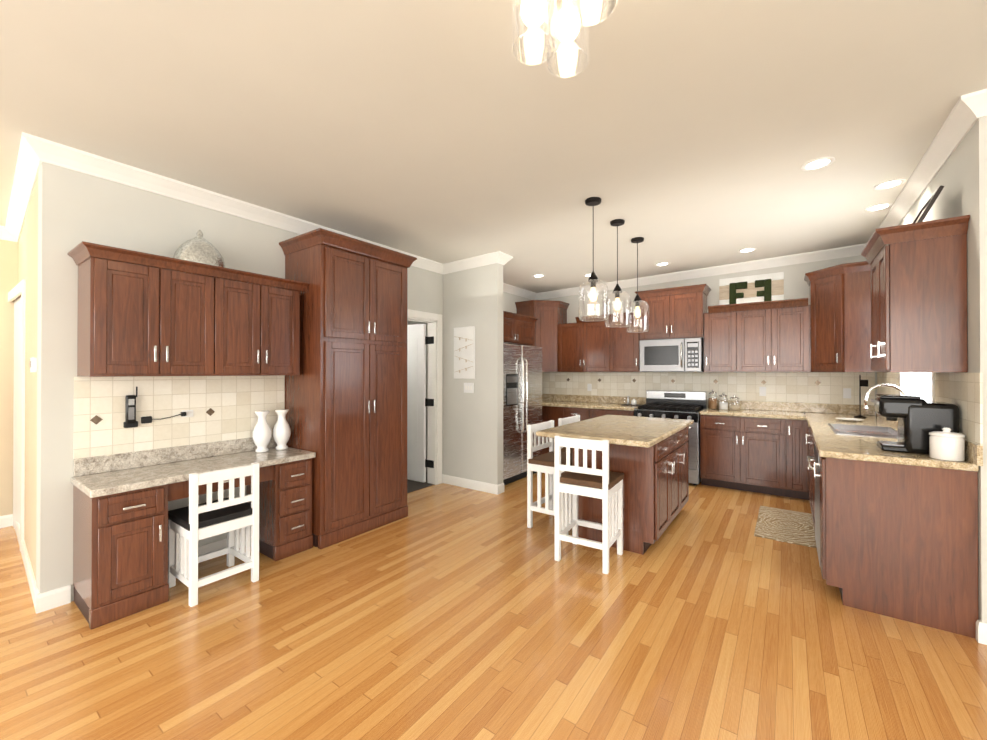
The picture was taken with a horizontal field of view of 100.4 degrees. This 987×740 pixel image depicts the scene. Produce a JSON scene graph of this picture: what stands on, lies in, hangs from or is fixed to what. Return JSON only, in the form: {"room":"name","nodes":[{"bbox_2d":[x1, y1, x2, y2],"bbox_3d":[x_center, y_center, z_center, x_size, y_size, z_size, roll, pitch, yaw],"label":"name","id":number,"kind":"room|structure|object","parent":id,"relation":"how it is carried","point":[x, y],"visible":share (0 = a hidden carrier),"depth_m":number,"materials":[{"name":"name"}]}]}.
{"room":"kitchen","nodes":[
{"label":"kitchen","id":0,"kind":"room"},
{"bbox_2d":[0,239,17,515],"bbox_3d":[-5.088,-0.064,2.916,0.140,2.960,5.440,0,0,36],"label":"wall","id":1,"kind":"structure","parent":0,"point":[8,266],"depth_m":3.73,"materials":[{"name":"paint"}]},
{"bbox_2d":[0,515,5,527],"bbox_3d":[-5.482,1.360,2.226,0.016,0.105,3.810,0,0,36],"label":"baseboard","id":2,"kind":"structure","parent":1,"relation":"attached to","point":[2,518],"depth_m":3.70,"materials":[{"name":"white wood"}]},
{"bbox_2d":[18,175,37,579],"bbox_3d":[-3.531,-0.062,3.199,2.060,2.960,0.246,0,0,36],"label":"wall","id":3,"kind":"structure","parent":0,"point":[28,256],"depth_m":2.85,"materials":[{"name":"paint"}]},
{"bbox_2d":[6,514,19,538],"bbox_3d":[-4.038,1.366,3.498,0.820,0.105,0.059,0,0,36],"label":"baseboard","id":4,"kind":"structure","parent":3,"relation":"attached to","point":[9,518],"depth_m":3.72,"materials":[{"name":"white wood"}]},
{"bbox_2d":[8,279,25,551],"bbox_3d":[-4.011,0.359,3.481,0.950,2.120,0.062,0,0,36],"label":"door frame","id":5,"kind":"structure","parent":3,"relation":"attached to","point":[17,290],"depth_m":3.52,"materials":[{"name":"white wood"}]},
{"bbox_2d":[0,157,39,240],"bbox_3d":[-3.509,-1.254,3.047,2.100,0.151,0.196,0,0,36],"label":"crown molding","id":6,"kind":"structure","parent":3,"relation":"attached to","point":[26,172],"depth_m":2.99,"materials":[{"name":"white wood"}]},
{"bbox_2d":[30,357,36,371],"bbox_3d":[-2.815,-0.031,2.516,0.080,0.090,0.026,0,0,36],"label":"switch","id":7,"kind":"object","parent":3,"relation":"attached to","point":[33,364],"visible":0.96,"depth_m":2.50,"materials":[{"name":"white plastic"}]},
{"bbox_2d":[18,539,62,613],"bbox_3d":[-3.138,1.363,2.792,1.267,0.105,0.097,0,0,36],"label":"baseboard","id":8,"kind":"structure","parent":3,"relation":"attached to","point":[50,599],"depth_m":2.46,"materials":[{"name":"white wood"}]},
{"bbox_2d":[36,162,530,600],"bbox_3d":[-0.984,-0.055,4.864,0.140,2.960,5.930,0,0,36],"label":"wall","id":9,"kind":"structure","parent":0,"point":[75,208],"depth_m":2.52,"materials":[{"name":"paint"}]},
{"bbox_2d":[123,387,151,427],"bbox_3d":[-2.369,0.245,2.746,0.047,0.270,0.145,0,0,36],"label":"wall phone","id":10,"kind":"object","parent":9,"relation":"attached to","point":[130,413],"visible":1,"depth_m":2.70,"materials":[{"name":"black plastic"}]},
{"bbox_2d":[75,242,226,380],"bbox_3d":[-2.226,-0.334,2.709,0.347,0.750,0.676,0,0,36],"label":"upper cabinet","id":11,"kind":"object","parent":9,"relation":"attached to","point":[216,349],"depth_m":2.55,"materials":[{"name":"brown wood"}]},
{"bbox_2d":[173,230,225,267],"bbox_3d":[-2.085,-0.827,2.920,0.314,0.345,0.314,0,0,36],"label":"dome","id":12,"kind":"object","parent":11,"relation":"on","point":[198,248],"visible":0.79,"depth_m":2.82,"materials":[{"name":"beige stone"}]},
{"bbox_2d":[73,433,276,476],"bbox_3d":[-2.189,0.600,3.038,0.020,0.108,1.293,0,0,36],"label":"backsplash","id":13,"kind":"structure","parent":9,"relation":"attached to","point":[105,462],"depth_m":2.85,"materials":[{"name":"grey stone"}]},
{"bbox_2d":[152,410,192,419],"bbox_3d":[-2.263,0.318,2.909,0.030,0.053,0.245,0,0,36],"label":"cord","id":14,"kind":"object","parent":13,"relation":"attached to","point":[186,413],"visible":1,"depth_m":2.97,"materials":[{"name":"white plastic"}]},
{"bbox_2d":[198,535,239,555],"bbox_3d":[-2.182,1.364,3.053,0.016,0.105,0.620,0,0,36],"label":"baseboard","id":15,"kind":"structure","parent":9,"relation":"attached to","point":[210,547],"depth_m":3.12,"materials":[{"name":"white wood"}]},
{"bbox_2d":[18,132,447,273],"bbox_3d":[-1.640,-1.273,3.764,0.082,0.107,3.541,0,0,36],"label":"crown molding","id":16,"kind":"structure","parent":9,"relation":"attached to","point":[33,148],"depth_m":2.85,"materials":[{"name":"white wood"}]},
{"bbox_2d":[227,269,302,376],"bbox_3d":[-1.899,-0.332,3.165,0.347,0.750,0.676,0,0,36],"label":"upper cabinet","id":17,"kind":"object","parent":9,"relation":"attached to","point":[263,311],"depth_m":3.09,"materials":[{"name":"brown wood"}]},
{"bbox_2d":[407,324,433,482],"bbox_3d":[-1.140,0.417,5.356,0.910,1.998,0.092,0,0,36],"label":"closet door","id":18,"kind":"structure","parent":9,"relation":"in","point":[418,402],"depth_m":5.23,"materials":[{"name":"white wood"}]},
{"bbox_2d":[407,309,441,484],"bbox_3d":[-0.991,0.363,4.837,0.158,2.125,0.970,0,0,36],"label":"door frame","id":19,"kind":"structure","parent":9,"relation":"attached to","point":[434,412],"depth_m":5.14,"materials":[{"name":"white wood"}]},
{"bbox_2d":[503,283,535,299],"bbox_3d":[0.078,-1.262,6.160,0.082,0.107,2.115,0,0,36],"label":"crown molding","id":20,"kind":"structure","parent":9,"relation":"attached to","point":[511,289],"depth_m":6.61,"materials":[{"name":"white wood"}]},
{"bbox_2d":[503,311,538,345],"bbox_3d":[0.071,-0.536,5.613,0.696,0.410,1.108,0,0,36],"label":"upper cabinet","id":21,"kind":"object","parent":9,"relation":"attached to","point":[518,329],"visible":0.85,"depth_m":5.53,"materials":[{"name":"brown wood"}]},
{"bbox_2d":[443,263,502,484],"bbox_3d":[-0.263,-0.054,5.024,0.845,2.960,0.120,0,0,36],"label":"wall","id":22,"kind":"structure","parent":0,"point":[472,436],"depth_m":4.91,"materials":[{"name":"paint"}]},
{"bbox_2d":[454,326,474,378],"bbox_3d":[-0.359,-0.209,4.998,0.330,0.630,0.030,0,0,36],"label":"memo board","id":23,"kind":"object","parent":22,"relation":"attached to","point":[464,352],"visible":1,"depth_m":4.99,"materials":[{"name":"white wood"}]},
{"bbox_2d":[464,383,473,392],"bbox_3d":[-0.300,0.216,4.966,0.150,0.120,0.010,0,0,36],"label":"light switch","id":24,"kind":"object","parent":22,"relation":"attached to","point":[468,387],"visible":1,"depth_m":4.96,"materials":[{"name":"white plastic"}]},
{"bbox_2d":[442,474,500,494],"bbox_3d":[-0.295,1.373,4.958,0.861,0.105,0.045,0,0,36],"label":"baseboard","id":25,"kind":"structure","parent":22,"relation":"attached to","point":[457,481],"depth_m":4.92,"materials":[{"name":"white wood"}]},
{"bbox_2d":[444,251,507,272],"bbox_3d":[-0.239,-1.276,4.899,0.817,0.124,0.097,0,0,36],"label":"crown molding","id":26,"kind":"structure","parent":22,"relation":"attached to","point":[499,257],"depth_m":4.85,"materials":[{"name":"white wood"}]},
{"bbox_2d":[0,467,986,739],"bbox_3d":[0.038,1.459,1.743,10.150,0.104,10.120,0,0,36],"label":"floor","id":27,"kind":"structure","parent":0,"point":[446,612],"depth_m":2.09,"materials":[{"name":"brown wood"}]},
{"bbox_2d":[73,485,174,629],"bbox_3d":[-2.276,1.054,2.512,0.487,0.720,0.340,0,0,36],"label":"base cabinet","id":28,"kind":"object","parent":27,"relation":"on","point":[120,542],"depth_m":2.36,"materials":[{"name":"brown wood"}]},
{"bbox_2d":[71,445,314,496],"bbox_3d":[-1.997,0.675,2.892,0.501,0.042,1.305,0,0,36],"label":"countertop","id":29,"kind":"structure","parent":28,"relation":"on","point":[147,476],"depth_m":2.65,"materials":[{"name":"beige stone"}]},
{"bbox_2d":[168,462,258,606],"bbox_3d":[-1.859,1.020,2.730,0.422,0.790,0.406,0,0,36],"label":"chair","id":30,"kind":"object","parent":27,"relation":"on","point":[194,522],"visible":0.88,"depth_m":2.63,"materials":[{"name":"white paint"}]},
{"bbox_2d":[245,457,314,560],"bbox_3d":[-1.714,1.058,3.297,0.487,0.720,0.290,0,0,36],"label":"base cabinet","id":31,"kind":"object","parent":27,"relation":"on","point":[285,491],"depth_m":3.13,"materials":[{"name":"brown wood"}]},
{"bbox_2d":[279,228,416,548],"bbox_3d":[-1.296,0.163,3.767,0.621,2.515,1.025,0,0,36],"label":"pantry cabinet","id":32,"kind":"object","parent":27,"relation":"on","point":[346,400],"visible":1,"depth_m":3.48,"materials":[{"name":"brown wood"}]},
{"bbox_2d":[503,343,541,484],"bbox_3d":[0.117,0.553,5.546,0.803,1.750,1.015,0,0,36],"label":"refrigerator","id":33,"kind":"object","parent":27,"relation":"on","point":[522,387],"visible":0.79,"depth_m":5.25,"materials":[{"name":"silver metal"}]},
{"bbox_2d":[527,420,572,534],"bbox_3d":[0.600,0.958,3.779,0.402,0.925,0.476,0,0,36],"label":"bar stool","id":34,"kind":"object","parent":27,"relation":"on","point":[542,463],"visible":0.54,"depth_m":3.70,"materials":[{"name":"white paint"}]},
{"bbox_2d":[542,408,561,453],"bbox_3d":[0.865,0.993,6.624,0.800,0.880,0.620,0,0,36],"label":"base cabinet","id":35,"kind":"object","parent":27,"relation":"on","point":[548,414],"depth_m":6.27,"materials":[{"name":"brown wood"}]},
{"bbox_2d":[542,400,643,411],"bbox_3d":[1.298,0.532,6.306,1.878,0.040,0.635,0,0,36],"label":"countertop","id":36,"kind":"structure","parent":35,"relation":"on","point":[545,403],"depth_m":6.09,"materials":[{"name":"beige stone"}]},
{"bbox_2d":[621,396,638,405],"bbox_3d":[1.971,0.442,5.936,0.230,0.135,0.140,0,0,36],"label":"tray","id":37,"kind":"object","parent":36,"relation":"on","point":[633,402],"visible":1,"depth_m":5.90,"materials":[{"name":"white ceramic"}]},
{"bbox_2d":[558,415,579,452],"bbox_3d":[0.961,0.960,4.283,0.402,0.925,0.476,0,0,36],"label":"bar stool","id":38,"kind":"object","parent":27,"relation":"on","point":[567,420],"visible":0.15,"depth_m":4.29,"materials":[{"name":"white paint"}]},
{"bbox_2d":[562,408,593,420],"bbox_3d":[1.395,0.992,6.244,0.504,0.880,0.620,0,0,36],"label":"base cabinet","id":39,"kind":"object","parent":27,"relation":"on","point":[585,413],"depth_m":5.97,"materials":[{"name":"brown wood"}]},
{"bbox_2d":[554,436,623,573],"bbox_3d":[0.729,0.955,3.122,0.416,0.925,0.402,0,0,33],"label":"bar stool","id":40,"kind":"object","parent":27,"relation":"on","point":[604,484],"visible":1,"depth_m":3.01,"materials":[{"name":"white paint"}]},
{"bbox_2d":[594,408,633,417],"bbox_3d":[1.809,0.990,5.947,0.632,0.880,0.620,0,0,36],"label":"base cabinet","id":41,"kind":"object","parent":27,"relation":"on","point":[598,412],"depth_m":5.74,"materials":[{"name":"brown wood"}]},
{"bbox_2d":[573,431,683,554],"bbox_3d":[1.212,0.980,3.665,0.680,0.880,0.904,0,0,36],"label":"base cabinet","id":42,"kind":"object","parent":27,"relation":"on","point":[649,457],"depth_m":3.24,"materials":[{"name":"brown wood"}]},
{"bbox_2d":[536,415,693,446],"bbox_3d":[1.179,0.520,3.741,0.900,0.040,1.630,0,0,36],"label":"countertop","id":43,"kind":"structure","parent":42,"relation":"on","point":[625,431],"depth_m":3.45,"materials":[{"name":"beige stone"}]},
{"bbox_2d":[634,390,706,484],"bbox_3d":[2.347,0.861,5.472,0.776,1.135,0.733,0,0,36],"label":"gas range","id":44,"kind":"object","parent":27,"relation":"on","point":[688,405],"visible":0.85,"depth_m":5.30,"materials":[{"name":"silver metal"}]},
{"bbox_2d":[684,427,688,504],"bbox_3d":[1.553,0.982,4.141,0.680,0.880,0.498,0,0,36],"label":"base cabinet","id":45,"kind":"object","parent":27,"relation":"on","point":[686,429],"depth_m":4.04,"materials":[{"name":"brown wood"}]},
{"bbox_2d":[700,416,777,495],"bbox_3d":[3.087,0.986,5.031,0.918,0.880,0.620,0,0,36],"label":"base cabinet","id":46,"kind":"object","parent":27,"relation":"on","point":[737,452],"depth_m":4.81,"materials":[{"name":"brown wood"}]},
{"bbox_2d":[700,408,805,419],"bbox_3d":[3.130,0.526,4.993,1.034,0.040,0.635,0,0,36],"label":"countertop","id":47,"kind":"structure","parent":46,"relation":"on","point":[758,412],"depth_m":4.84,"materials":[{"name":"beige stone"}]},
{"bbox_2d":[708,390,739,409],"bbox_3d":[2.951,0.381,5.270,0.360,0.250,0.120,0,0,36],"label":"jars","id":48,"kind":"object","parent":47,"relation":"on","point":[712,403],"visible":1,"depth_m":5.25,"materials":[{"name":"clear glass"}]},
{"bbox_2d":[754,506,816,547],"bbox_3d":[2.672,1.414,3.774,0.425,0.012,0.950,0,0,36],"label":"kitchen rug","id":49,"kind":"object","parent":27,"relation":"on","point":[789,526],"visible":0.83,"depth_m":3.70,"materials":[{"name":"beige fabric"}]},
{"bbox_2d":[778,416,801,498],"bbox_3d":[3.453,0.984,4.724,0.275,0.880,0.692,0,0,36],"label":"base cabinet","id":50,"kind":"object","parent":27,"relation":"on","point":[789,431],"depth_m":4.53,"materials":[{"name":"brown wood"}]},
{"bbox_2d":[802,420,805,499],"bbox_3d":[3.426,0.981,3.979,0.690,0.880,0.734,0,0,36],"label":"base cabinet","id":51,"kind":"object","parent":27,"relation":"on","point":[803,421],"depth_m":4.45,"materials":[{"name":"brown wood"}]},
{"bbox_2d":[810,436,813,524],"bbox_3d":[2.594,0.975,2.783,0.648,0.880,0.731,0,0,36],"label":"base cabinet","id":52,"kind":"object","parent":27,"relation":"on","point":[811,437],"depth_m":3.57,"materials":[{"name":"brown wood"}]},
{"bbox_2d":[806,424,893,500],"bbox_3d":[3.037,0.978,3.401,0.648,0.880,0.912,0,0,36],"label":"base cabinet","id":53,"kind":"object","parent":27,"relation":"on","point":[845,431],"depth_m":3.67,"materials":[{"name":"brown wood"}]},
{"bbox_2d":[814,448,978,638],"bbox_3d":[2.349,0.974,2.441,0.648,0.880,0.229,0,0,36],"label":"base cabinet","id":54,"kind":"object","parent":27,"relation":"on","point":[896,535],"depth_m":2.33,"materials":[{"name":"brown wood"}]},
{"bbox_2d":[806,412,978,471],"bbox_3d":[3.135,0.519,3.546,0.656,0.040,2.981,0,0,36],"label":"countertop","id":55,"kind":"structure","parent":54,"relation":"on","point":[831,445],"depth_m":2.70,"materials":[{"name":"beige stone"}]},
{"bbox_2d":[835,418,863,420],"bbox_3d":[3.504,0.490,4.050,0.220,0.020,0.220,0,0,36],"label":"plate","id":56,"kind":"object","parent":55,"relation":"on","point":[850,419],"visible":1,"depth_m":4.06,"materials":[{"name":"white ceramic"}]},
{"bbox_2d":[854,375,867,417],"bbox_3d":[3.884,0.277,4.349,0.110,0.449,0.109,0,0,36],"label":"stand","id":57,"kind":"object","parent":55,"relation":"on","point":[863,383],"visible":1,"depth_m":4.35,"materials":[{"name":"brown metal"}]},
{"bbox_2d":[870,394,958,453],"bbox_3d":[2.542,0.324,2.506,0.364,0.338,0.230,0,0,36],"label":"coffee maker","id":58,"kind":"object","parent":55,"relation":"on","point":[919,419],"visible":0.92,"depth_m":2.42,"materials":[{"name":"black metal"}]},
{"bbox_2d":[929,427,964,460],"bbox_3d":[2.510,0.405,2.277,0.136,0.174,0.136,0,0,36],"label":"canister","id":59,"kind":"object","parent":55,"relation":"on","point":[946,444],"visible":1,"depth_m":2.24,"materials":[{"name":"ceramic"}]},
{"bbox_2d":[0,0,986,292],"bbox_3d":[0.038,-1.436,1.757,10.150,0.303,10.120,0,0,36],"label":"ceiling","id":60,"kind":"structure","parent":0,"point":[686,134],"depth_m":2.20,"materials":[{"name":"paint"}]},
{"bbox_2d":[532,274,544,277],"bbox_3d":[0.638,-1.326,5.793,0.183,0.010,0.183,0,0,-3],"label":"recessed light","id":61,"kind":"object","parent":60,"relation":"in","point":[536,275],"depth_m":5.77,"materials":[{"name":"white plastic"}]},
{"bbox_2d":[512,0,617,77],"bbox_3d":[0.221,-1.199,1.254,0.358,0.395,0.312,0,0,36],"label":"chandelier","id":62,"kind":"object","parent":60,"relation":"attached to","point":[565,23],"visible":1,"depth_m":1.30,"materials":[{"name":"clear glass"}]},
{"bbox_2d":[579,197,607,320],"bbox_3d":[0.805,-0.888,3.321,0.232,0.967,0.232,0,0,36],"label":"pendant light","id":63,"kind":"object","parent":60,"relation":"hanging from","point":[593,279],"visible":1,"depth_m":3.30,"materials":[{"name":"clear glass"}]},
{"bbox_2d":[604,219,630,327],"bbox_3d":[1.143,-0.886,3.792,0.232,0.967,0.232,0,0,36],"label":"pendant light","id":64,"kind":"object","parent":60,"relation":"hanging from","point":[617,291],"visible":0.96,"depth_m":3.77,"materials":[{"name":"clear glass"}]},
{"bbox_2d":[626,237,648,332],"bbox_3d":[1.504,-0.884,4.296,0.232,0.967,0.232,0,0,36],"label":"pendant light","id":65,"kind":"object","parent":60,"relation":"hanging from","point":[637,299],"visible":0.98,"depth_m":4.28,"materials":[{"name":"clear glass"}]},
{"bbox_2d":[655,262,669,265],"bbox_3d":[2.169,-1.359,5.286,0.183,0.010,0.183,0,0,30],"label":"recessed light","id":66,"kind":"object","parent":60,"relation":"in","point":[661,263],"depth_m":5.28,"materials":[{"name":"white plastic"}]},
{"bbox_2d":[738,248,755,252],"bbox_3d":[2.925,-1.381,4.744,0.183,0.010,0.183,0,0,30],"label":"recessed light","id":67,"kind":"object","parent":60,"relation":"in","point":[745,250],"depth_m":4.75,"materials":[{"name":"white plastic"}]},
{"bbox_2d":[801,157,834,170],"bbox_3d":[2.206,-1.401,2.798,0.183,0.010,0.183,0,0,30],"label":"recessed light","id":68,"kind":"object","parent":60,"relation":"in","point":[818,163],"depth_m":2.79,"materials":[{"name":"white plastic"}]},
{"bbox_2d":[864,203,892,211],"bbox_3d":[3.328,-1.406,3.556,0.183,0.010,0.183,0,0,-3],"label":"recessed light","id":69,"kind":"object","parent":60,"relation":"in","point":[881,206],"depth_m":3.55,"materials":[{"name":"white plastic"}]},
{"bbox_2d":[873,178,905,189],"bbox_3d":[3.006,-1.408,3.123,0.183,0.010,0.183,0,0,30],"label":"recessed light","id":70,"kind":"object","parent":60,"relation":"in","point":[892,183],"depth_m":3.12,"materials":[{"name":"white plastic"}]},
{"bbox_2d":[542,255,877,414],"bbox_3d":[2.595,-0.050,5.861,4.515,2.960,0.140,0,0,36],"label":"wall","id":71,"kind":"structure","parent":0,"point":[796,286],"depth_m":5.51,"materials":[{"name":"paint"}]},
{"bbox_2d":[515,300,569,371],"bbox_3d":[0.817,-0.526,6.677,0.670,1.120,0.601,0,0,36],"label":"upper cabinet","id":72,"kind":"object","parent":71,"relation":"attached to","point":[548,329],"depth_m":6.46,"materials":[{"name":"brown wood"}]},
{"bbox_2d":[563,319,614,371],"bbox_3d":[1.475,-0.348,6.358,0.905,0.760,0.350,0,0,36],"label":"upper cabinet","id":73,"kind":"object","parent":71,"relation":"attached to","point":[588,346],"depth_m":6.17,"materials":[{"name":"brown wood"}]},
{"bbox_2d":[587,384,591,390],"bbox_3d":[1.523,0.276,6.522,0.070,0.115,0.005,0,0,36],"label":"outlet","id":74,"kind":"object","parent":71,"relation":"attached to","point":[589,386],"depth_m":6.52,"materials":[{"name":"white plastic"}]},
{"bbox_2d":[615,315,639,371],"bbox_3d":[1.946,-0.349,6.020,0.487,0.760,0.350,0,0,36],"label":"upper cabinet","id":75,"kind":"object","parent":71,"relation":"attached to","point":[626,343],"depth_m":5.85,"materials":[{"name":"brown wood"}]},
{"bbox_2d":[639,284,706,340],"bbox_3d":[2.460,-0.751,5.636,0.790,0.670,0.380,0,0,36],"label":"upper cabinet","id":76,"kind":"object","parent":71,"relation":"attached to","point":[674,312],"depth_m":5.45,"materials":[{"name":"brown wood"}]},
{"bbox_2d":[639,338,703,371],"bbox_3d":[2.427,-0.194,5.588,0.772,0.435,0.460,0,0,36],"label":"microwave","id":77,"kind":"object","parent":76,"relation":"attached to","point":[675,355],"visible":0.98,"depth_m":5.42,"materials":[{"name":"silver metal"}]},
{"bbox_2d":[536,243,866,299],"bbox_3d":[2.474,-1.306,5.817,4.375,0.193,0.082,0,0,36],"label":"crown molding","id":78,"kind":"structure","parent":71,"relation":"attached to","point":[855,250],"depth_m":5.41,"materials":[{"name":"white wood"}]},
{"bbox_2d":[542,392,873,415],"bbox_3d":[2.478,0.455,5.839,4.341,0.110,0.020,0,0,36],"label":"backsplash","id":79,"kind":"structure","parent":71,"relation":"attached to","point":[766,405],"depth_m":5.14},
{"bbox_2d":[703,307,742,371],"bbox_3d":[2.965,-0.353,5.290,0.424,0.760,0.350,0,0,36],"label":"upper cabinet","id":80,"kind":"object","parent":71,"relation":"attached to","point":[722,330],"depth_m":5.14,"materials":[{"name":"brown wood"}]},
{"bbox_2d":[759,387,765,395],"bbox_3d":[3.392,0.269,5.181,0.070,0.115,0.005,0,0,36],"label":"outlet","id":81,"kind":"object","parent":71,"relation":"attached to","point":[762,390],"depth_m":5.18,"materials":[{"name":"white plastic"}]},
{"bbox_2d":[743,303,802,371],"bbox_3d":[3.361,-0.354,5.006,0.782,0.760,0.350,0,0,36],"label":"upper cabinet","id":82,"kind":"object","parent":71,"relation":"attached to","point":[772,336],"depth_m":4.84,"materials":[{"name":"brown wood"}]},
{"bbox_2d":[719,272,783,304],"bbox_3d":[3.281,-0.974,5.256,0.700,0.471,0.096,0,0,36],"label":"sign","id":83,"kind":"object","parent":82,"relation":"on","point":[755,288],"visible":0.71,"depth_m":5.25,"materials":[{"name":"beige wood"}]},
{"bbox_2d":[799,259,866,371],"bbox_3d":[3.822,-0.536,4.522,0.670,1.120,0.601,0,0,36],"label":"upper cabinet","id":84,"kind":"object","parent":71,"relation":"attached to","point":[835,316],"depth_m":4.35,"materials":[{"name":"brown wood"}]},
{"bbox_2d":[843,388,850,397],"bbox_3d":[4.050,0.267,4.709,0.070,0.115,0.005,0,0,36],"label":"outlet","id":85,"kind":"object","parent":71,"relation":"attached to","point":[846,392],"depth_m":4.71,"materials":[{"name":"white plastic"}]},
{"bbox_2d":[878,132,970,372],"bbox_3d":[3.501,-0.062,3.371,0.140,2.960,2.850,0,0,36],"label":"wall","id":86,"kind":"structure","parent":0,"point":[952,176],"depth_m":2.46,"materials":[{"name":"paint"}]},
{"bbox_2d":[867,247,870,371],"bbox_3d":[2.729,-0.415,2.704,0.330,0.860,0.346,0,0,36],"label":"upper cabinet","id":87,"kind":"object","parent":86,"relation":"attached to","point":[868,248],"depth_m":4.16,"materials":[{"name":"brown wood"}]},
{"bbox_2d":[899,372,936,401],"bbox_3d":[3.318,-0.272,3.202,0.100,1.320,1.120,0,0,36],"label":"window","id":88,"kind":"structure","parent":86,"relation":"in","point":[921,385],"depth_m":3.33,"materials":[{"name":"white glass"}]},
{"bbox_2d":[874,410,982,467],"bbox_3d":[3.370,0.445,3.329,0.020,0.105,3.001,0,0,36],"label":"backsplash","id":89,"kind":"structure","parent":86,"relation":"attached to","point":[973,452],"depth_m":2.17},
{"bbox_2d":[879,89,986,227],"bbox_3d":[3.317,-1.362,3.311,0.082,0.105,2.972,0,0,36],"label":"crown molding","id":90,"kind":"structure","parent":86,"relation":"attached to","point":[969,110],"depth_m":2.54,"materials":[{"name":"white wood"}]},
{"bbox_2d":[969,116,986,622],"bbox_3d":[3.782,-0.071,1.330,2.975,2.960,0.140,0,0,36],"label":"wall","id":91,"kind":"structure","parent":0,"point":[978,226],"depth_m":2.14,"materials":[{"name":"paint"}]},
{"bbox_2d":[871,215,969,371],"bbox_3d":[2.595,-0.416,2.518,0.330,0.860,0.345,0,0,36],"label":"upper cabinet","id":92,"kind":"object","parent":91,"relation":"attached to","point":[898,303],"depth_m":2.39,"materials":[{"name":"brown wood"}]},
{"bbox_2d":[913,185,943,222],"bbox_3d":[2.685,-0.925,2.613,0.167,0.314,0.400,0,0,36],"label":"framed picture","id":93,"kind":"object","parent":92,"relation":"on","point":[924,211],"visible":0.44,"depth_m":2.45}
]}

